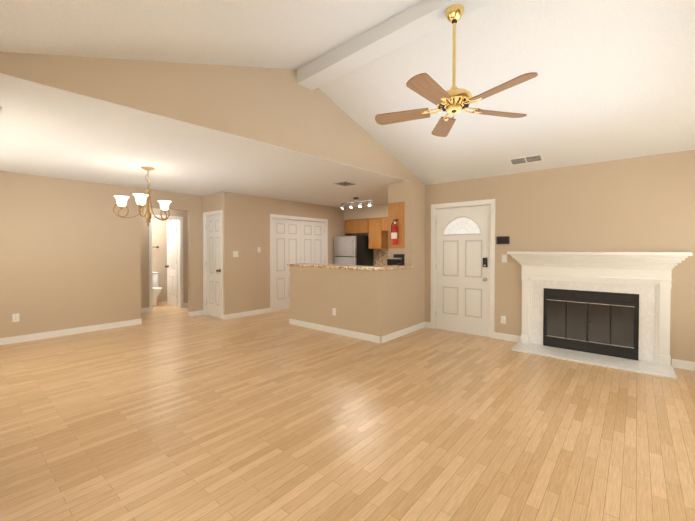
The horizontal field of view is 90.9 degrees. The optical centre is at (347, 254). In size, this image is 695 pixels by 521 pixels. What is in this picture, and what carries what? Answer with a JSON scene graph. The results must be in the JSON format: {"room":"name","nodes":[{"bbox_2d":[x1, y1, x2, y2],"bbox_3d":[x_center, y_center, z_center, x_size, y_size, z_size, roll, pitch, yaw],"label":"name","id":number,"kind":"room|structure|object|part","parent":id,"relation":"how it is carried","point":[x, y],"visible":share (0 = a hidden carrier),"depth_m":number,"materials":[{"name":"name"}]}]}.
{"room":"living room","nodes":[
{"label":"living room","id":0,"kind":"room"},
{"bbox_2d":[0,171,202,337],"bbox_3d":[-2.951,0.012,7.153,0.120,2.440,7.680,1,1,40],"label":"wall","id":1,"kind":"structure","parent":0,"point":[70,253],"depth_m":5.41,"materials":[{"name":"beige paint"}]},
{"bbox_2d":[12,313,18,321],"bbox_3d":[-4.767,0.906,4.917,0.009,0.115,0.072,1,1,40],"label":"outlet","id":2,"kind":"object","parent":1,"relation":"attached to","point":[15,317],"depth_m":4.91,"materials":[{"name":"white plastic"}]},
{"bbox_2d":[0,319,141,344],"bbox_3d":[-4.507,1.214,5.225,0.013,0.095,2.460,1,1,40],"label":"baseboard","id":3,"kind":"structure","parent":1,"relation":"attached to","point":[29,337],"depth_m":5.35,"materials":[{"name":"white wood"}]},
{"bbox_2d":[190,310,202,315],"bbox_3d":[-3.046,1.187,6.950,0.020,0.095,0.260,1,1,40],"label":"baseboard","id":4,"kind":"structure","parent":1,"relation":"attached to","point":[194,313],"depth_m":6.93,"materials":[{"name":"white wood"}]},
{"bbox_2d":[152,218,173,301],"bbox_3d":[-4.971,-0.011,8.636,0.120,2.440,4.220,1,1,40],"label":"wall","id":5,"kind":"structure","parent":0,"point":[159,239],"depth_m":8.75,"materials":[{"name":"beige paint"}]},
{"bbox_2d":[140,207,187,307],"bbox_3d":[-4.017,0.002,7.751,0.120,2.440,4.100,1,1,40],"label":"wall","id":6,"kind":"structure","parent":0,"point":[144,230],"depth_m":7.35,"materials":[{"name":"beige paint"}]},
{"bbox_2d":[141,307,149,312],"bbox_3d":[-4.777,1.190,6.766,0.013,0.095,1.585,1,1,40],"label":"baseboard","id":7,"kind":"structure","parent":6,"relation":"attached to","point":[143,310],"depth_m":7.30,"materials":[{"name":"white wood"}]},
{"bbox_2d":[149,214,183,311],"bbox_3d":[-4.084,0.176,7.674,0.152,2.095,0.720,1,1,40],"label":"door frame","id":8,"kind":"structure","parent":6,"relation":"attached to","point":[179,219],"depth_m":7.85,"materials":[{"name":"white wood"}]},
{"bbox_2d":[165,220,177,306],"bbox_3d":[-4.188,0.206,8.136,0.586,2.020,0.120,1,1,40],"label":"bathroom door","id":9,"kind":"structure","parent":6,"relation":"in","point":[172,279],"depth_m":8.12,"materials":[{"name":"white wood"}]},
{"bbox_2d":[0,0,422,69],"bbox_3d":[-0.126,-1.623,1.599,4.410,1.080,2.880,1,1,40],"label":"ceiling","id":10,"kind":"structure","parent":0,"point":[289,34],"depth_m":2.40,"materials":[{"name":"white paint"}]},
{"bbox_2d":[297,0,494,89],"bbox_3d":[0.889,-2.003,2.602,4.120,0.210,0.220,1,1,44],"label":"ridge beam","id":11,"kind":"structure","parent":10,"relation":"attached to","point":[418,20],"depth_m":3.09,"materials":[{"name":"white paint"}]},
{"bbox_2d":[375,4,537,136],"bbox_3d":[0.798,-1.504,2.625,1.227,0.790,1.177,1,1,40],"label":"fan","id":12,"kind":"object","parent":11,"relation":"hanging from","point":[454,99],"visible":1,"depth_m":2.62,"materials":[{"name":"brown wood"}]},
{"bbox_3d":[0.447,-1.141,2.827,0.450,0.008,0.152,0,-11,22],"label":"fan blade","id":13,"kind":"part","parent":12,"relation":"part of","materials":[{"name":"brown wood"}]},
{"bbox_3d":[0.563,-1.133,2.353,0.152,0.008,0.450,-15,-9,39],"label":"fan blade","id":14,"kind":"part","parent":12,"relation":"part of","materials":[{"name":"brown wood"}]},
{"bbox_3d":[0.861,-1.145,3.084,0.152,0.008,0.450,12,2,4],"label":"fan blade","id":15,"kind":"part","parent":12,"relation":"part of","materials":[{"name":"brown wood"}]},
{"bbox_3d":[1.234,-1.140,2.769,0.450,0.008,0.152,0,13,-14],"label":"fan blade","id":16,"kind":"part","parent":12,"relation":"part of","materials":[{"name":"brown wood"}]},
{"bbox_3d":[1.050,-1.133,2.318,0.152,0.008,0.450,-15,8,-31],"label":"fan blade","id":17,"kind":"part","parent":12,"relation":"part of","materials":[{"name":"brown wood"}]},
{"bbox_2d":[0,52,424,334],"bbox_3d":[-0.083,-0.423,4.532,0.437,3.390,7.972,1,1,40],"label":"wall","id":18,"kind":"structure","parent":0,"point":[282,108],"depth_m":3.47,"materials":[{"name":"beige paint"}]},
{"bbox_2d":[385,202,404,248],"bbox_3d":[0.943,-0.489,5.872,0.327,0.760,0.412,1,1,40],"label":"upper cabinet","id":19,"kind":"object","parent":18,"relation":"attached to","point":[395,210],"depth_m":5.71,"materials":[{"name":"brown wood"}]},
{"bbox_2d":[391,219,397,244],"bbox_3d":[0.784,-0.374,5.674,0.131,0.418,0.098,1,1,40],"label":"fire extinguisher","id":20,"kind":"object","parent":19,"relation":"attached to","point":[394,233],"visible":1,"depth_m":5.63,"materials":[{"name":"red metal"}]},
{"bbox_2d":[387,265,412,268],"bbox_3d":[0.766,0.197,5.431,0.365,0.040,0.473,1,1,40],"label":"countertop","id":21,"kind":"structure","parent":18,"relation":"on","point":[399,266],"depth_m":5.38,"materials":[{"name":"stone"}]},
{"bbox_2d":[382,322,426,342],"bbox_3d":[0.920,1.212,5.393,0.030,0.095,1.320,1,1,40],"label":"baseboard","id":22,"kind":"structure","parent":18,"relation":"attached to","point":[388,337],"depth_m":5.34,"materials":[{"name":"white wood"}]},
{"bbox_2d":[203,192,229,314],"bbox_3d":[-2.618,0.017,6.819,0.820,2.440,0.120,1,1,40],"label":"wall","id":23,"kind":"structure","parent":0,"point":[217,201],"depth_m":6.56,"materials":[{"name":"beige paint"}]},
{"bbox_2d":[203,210,222,319],"bbox_3d":[-2.634,0.189,6.825,0.750,2.095,0.136,1,1,40],"label":"door frame","id":24,"kind":"structure","parent":23,"relation":"attached to","point":[220,212],"depth_m":6.98,"materials":[{"name":"white wood"}]},
{"bbox_2d":[206,215,220,317],"bbox_3d":[-2.668,0.228,6.791,0.610,2.018,0.118,1,1,40],"label":"closet door","id":25,"kind":"structure","parent":23,"relation":"in","point":[213,255],"depth_m":6.81,"materials":[{"name":"white wood"}]},
{"bbox_2d":[223,308,269,319],"bbox_3d":[-2.012,1.188,6.933,0.043,0.095,1.073,1,1,40],"label":"baseboard","id":26,"kind":"structure","parent":23,"relation":"attached to","point":[247,313],"depth_m":6.87,"materials":[{"name":"white wood"}]},
{"bbox_2d":[230,192,351,313],"bbox_3d":[-1.080,-0.003,8.098,0.120,2.440,3.820,1,1,40],"label":"wall","id":27,"kind":"structure","parent":0,"point":[249,264],"depth_m":7.05,"materials":[{"name":"beige paint"}]},
{"bbox_2d":[233,251,237,256],"bbox_3d":[-2.184,-0.011,6.687,0.012,0.115,0.115,1,1,40],"label":"light switch","id":28,"kind":"object","parent":27,"relation":"attached to","point":[235,253],"depth_m":6.68,"materials":[{"name":"white plastic"}]},
{"bbox_2d":[273,218,299,310],"bbox_3d":[-1.353,0.214,7.691,0.118,2.018,0.816,1,1,40],"label":"door","id":29,"kind":"structure","parent":27,"relation":"attached to","point":[286,241],"depth_m":7.64,"materials":[{"name":"white wood"}]},
{"bbox_2d":[300,221,324,263],"bbox_3d":[-0.824,0.205,8.317,0.118,2.018,0.816,1,1,40],"label":"double door","id":30,"kind":"structure","parent":27,"relation":"attached to","point":[312,242],"depth_m":8.31,"materials":[{"name":"white wood"}]},
{"bbox_2d":[0,301,694,520],"bbox_3d":[-0.938,1.308,5.472,10.950,0.100,8.040,1,1,40],"label":"floor","id":31,"kind":"structure","parent":0,"point":[164,411],"depth_m":2.55,"materials":[{"name":"brown wood"}]},
{"bbox_2d":[153,272,161,305],"bbox_3d":[-4.750,0.827,8.252,0.720,0.775,0.500,1,1,40],"label":"toilet","id":32,"kind":"object","parent":31,"relation":"on","point":[156,290],"visible":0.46,"depth_m":8.17,"materials":[{"name":"white ceramic"}]},
{"bbox_2d":[270,214,327,311],"bbox_3d":[-1.126,0.168,8.034,0.136,2.100,1.780,1,1,40],"label":"door frame","id":33,"kind":"structure","parent":31,"relation":"on","point":[272,216],"depth_m":7.45,"materials":[{"name":"white wood"}]},
{"bbox_2d":[290,266,385,336],"bbox_3d":[-0.241,0.736,5.568,1.980,1.040,0.120,1,1,40],"label":"wall","id":34,"kind":"structure","parent":31,"relation":"on","point":[374,302],"depth_m":5.37,"materials":[{"name":"beige paint"}]},
{"bbox_2d":[332,308,335,315],"bbox_3d":[-0.214,0.913,5.463,0.072,0.115,0.009,1,1,40],"label":"outlet","id":35,"kind":"object","parent":34,"relation":"attached to","point":[333,309],"depth_m":5.46,"materials":[{"name":"white plastic"}]},
{"bbox_2d":[289,319,381,343],"bbox_3d":[-0.279,1.210,5.520,1.993,0.095,0.013,1,1,40],"label":"baseboard","id":36,"kind":"structure","parent":34,"relation":"attached to","point":[353,334],"depth_m":5.40,"materials":[{"name":"white wood"}]},
{"bbox_2d":[287,263,397,270],"bbox_3d":[-0.170,0.194,5.632,2.055,0.040,0.411,1,1,40],"label":"countertop","id":37,"kind":"structure","parent":34,"relation":"on","point":[377,268],"depth_m":5.28,"materials":[{"name":"stone"}]},
{"bbox_2d":[334,236,372,265],"bbox_3d":[0.136,0.366,8.830,0.720,1.680,0.822,1,1,40],"label":"refrigerator","id":38,"kind":"object","parent":31,"relation":"on","point":[352,250],"visible":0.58,"depth_m":8.55,"materials":[{"name":"silver metal"}]},
{"bbox_2d":[387,259,400,264],"bbox_3d":[1.103,0.667,8.127,0.740,1.100,0.695,1,1,40],"label":"range","id":39,"kind":"object","parent":31,"relation":"on","point":[393,261],"visible":0.04,"depth_m":8.44,"materials":[{"name":"black"}]},
{"bbox_2d":[507,252,691,379],"bbox_3d":[2.938,0.621,4.216,1.850,1.312,0.500,1,1,40],"label":"fireplace","id":40,"kind":"object","parent":31,"relation":"on","point":[608,309],"visible":1,"depth_m":4.26,"materials":[{"name":"white stone"}]},
{"bbox_2d":[0,0,694,207],"bbox_3d":[-0.900,-1.681,5.394,10.490,1.080,7.680,1,1,40],"label":"ceiling","id":41,"kind":"structure","parent":0,"point":[613,80],"depth_m":3.55,"materials":[{"name":"white paint"}]},
{"bbox_2d":[113,166,170,225],"bbox_3d":[-2.654,-0.776,4.575,0.562,0.784,0.722,1,1,40],"label":"chandelier","id":42,"kind":"object","parent":41,"relation":"hanging from","point":[140,201],"visible":1,"depth_m":4.54,"materials":[{"name":"gold metal"}]},
{"bbox_2d":[333,181,355,185],"bbox_3d":[-0.040,-1.179,5.684,0.260,0.012,0.300,1,1,40],"label":"ceiling vent","id":43,"kind":"object","parent":41,"relation":"in","point":[344,183],"visible":0.98,"depth_m":5.63,"materials":[{"name":"grey metal"}]},
{"bbox_2d":[341,197,371,208],"bbox_3d":[0.181,-1.102,7.265,0.840,0.216,0.118,1,1,40],"label":"track spotlights","id":44,"kind":"object","parent":41,"relation":"attached to","point":[360,204],"visible":1,"depth_m":7.21,"materials":[{"name":"silver metal"}]},
{"bbox_2d":[508,153,543,165],"bbox_3d":[2.382,-1.268,4.567,0.400,0.065,0.172,1,1,40],"label":"ceiling vent","id":45,"kind":"object","parent":41,"relation":"in","point":[526,159],"visible":1,"depth_m":4.55,"materials":[{"name":"white plastic"}]},
{"bbox_2d":[344,204,387,219],"bbox_3d":[1.192,-1.068,8.284,3.090,0.315,0.340,1,1,40],"label":"soffit","id":46,"kind":"structure","parent":0,"point":[374,211],"depth_m":8.66,"materials":[{"name":"beige paint"}]},
{"bbox_2d":[352,234,404,265],"bbox_3d":[1.340,-0.009,8.476,3.090,2.440,0.120,1,1,40],"label":"wall","id":47,"kind":"structure","parent":0,"point":[392,251],"depth_m":8.60,"materials":[{"name":"beige paint"}]},
{"bbox_2d":[345,220,352,233],"bbox_3d":[0.130,-0.740,9.178,0.260,0.360,0.333,1,1,40],"label":"upper cabinet","id":48,"kind":"object","parent":47,"relation":"attached to","point":[348,223],"depth_m":9.05,"materials":[{"name":"brown wood"}]},
{"bbox_2d":[353,219,360,233],"bbox_3d":[0.328,-0.737,9.010,0.260,0.360,0.333,1,1,40],"label":"upper cabinet","id":49,"kind":"object","parent":47,"relation":"attached to","point":[356,223],"depth_m":8.87,"materials":[{"name":"brown wood"}]},
{"bbox_2d":[361,219,368,233],"bbox_3d":[0.527,-0.734,8.842,0.260,0.360,0.333,1,1,40],"label":"upper cabinet","id":50,"kind":"object","parent":47,"relation":"attached to","point":[364,222],"depth_m":8.70,"materials":[{"name":"brown wood"}]},
{"bbox_2d":[369,218,384,248],"bbox_3d":[0.781,-0.531,8.631,0.395,0.760,0.333,1,1,40],"label":"upper cabinet","id":51,"kind":"object","parent":47,"relation":"attached to","point":[378,230],"depth_m":8.49,"materials":[{"name":"brown wood"}]},
{"bbox_2d":[381,218,384,229],"bbox_3d":[1.080,-0.747,8.375,0.377,0.320,0.333,1,1,40],"label":"upper cabinet","id":52,"kind":"object","parent":47,"relation":"attached to","point":[382,219],"depth_m":8.34,"materials":[{"name":"brown wood"}]},
{"bbox_2d":[375,249,388,265],"bbox_3d":[1.314,0.121,6.549,0.630,0.480,2.859,1,1,40],"label":"backsplash","id":53,"kind":"structure","parent":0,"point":[381,256],"depth_m":5.33,"materials":[{"name":"stone"}]},
{"bbox_2d":[393,254,404,264],"bbox_3d":[0.938,0.161,5.886,0.240,0.340,0.180,1,1,40],"label":"coffee maker","id":54,"kind":"object","parent":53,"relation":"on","point":[402,256],"visible":0.33,"depth_m":5.79,"materials":[{"name":"black"}]},
{"bbox_2d":[388,182,404,202],"bbox_3d":[1.465,-1.040,6.469,0.330,0.315,2.040,1,1,40],"label":"soffit","id":55,"kind":"structure","parent":0,"point":[396,192],"depth_m":5.68,"materials":[{"name":"beige paint"}]},
{"bbox_2d":[425,150,694,364],"bbox_3d":[2.840,0.050,4.696,3.840,2.440,0.120,1,1,40],"label":"wall","id":56,"kind":"structure","parent":0,"point":[642,204],"depth_m":4.36,"materials":[{"name":"beige paint"}]},
{"bbox_2d":[430,199,494,337],"bbox_3d":[1.854,0.207,5.523,1.040,2.100,0.136,1,1,40],"label":"door frame","id":57,"kind":"structure","parent":56,"relation":"attached to","point":[490,202],"depth_m":5.35,"materials":[{"name":"white wood"}]},
{"bbox_2d":[435,205,489,336],"bbox_3d":[1.820,0.248,5.488,0.890,2.018,0.118,1,1,40],"label":"entry door","id":58,"kind":"structure","parent":56,"relation":"in","point":[462,269],"depth_m":5.48,"materials":[{"name":"white wood"}]},
{"bbox_2d":[496,236,509,243],"bbox_3d":[2.298,-0.213,5.057,0.180,0.115,0.021,1,1,40],"label":"thermostat panel","id":59,"kind":"object","parent":56,"relation":"attached to","point":[502,239],"visible":1,"depth_m":5.04,"materials":[{"name":"black plastic"}]},
{"bbox_2d":[501,316,505,323],"bbox_3d":[2.300,0.963,5.062,0.072,0.118,0.040,1,1,40],"label":"outlet","id":60,"kind":"object","parent":56,"relation":"attached to","point":[503,318],"depth_m":5.05,"materials":[{"name":"white plastic"}]},
{"bbox_2d":[502,254,506,261],"bbox_3d":[2.317,0.054,5.052,0.072,0.115,0.012,1,1,40],"label":"light switch","id":61,"kind":"object","parent":56,"relation":"attached to","point":[504,256],"depth_m":5.05,"materials":[{"name":"white plastic"}]},
{"bbox_2d":[494,332,520,341],"bbox_3d":[2.352,1.217,5.040,0.365,0.095,0.013,1,1,40],"label":"baseboard","id":62,"kind":"structure","parent":56,"relation":"attached to","point":[514,338],"depth_m":5.03,"materials":[{"name":"white wood"}]},
{"bbox_2d":[672,359,694,370],"bbox_3d":[3.936,1.238,3.703,0.620,0.095,0.013,1,1,40],"label":"baseboard","id":63,"kind":"structure","parent":56,"relation":"attached to","point":[683,364],"depth_m":3.84,"materials":[{"name":"white wood"}]}
]}

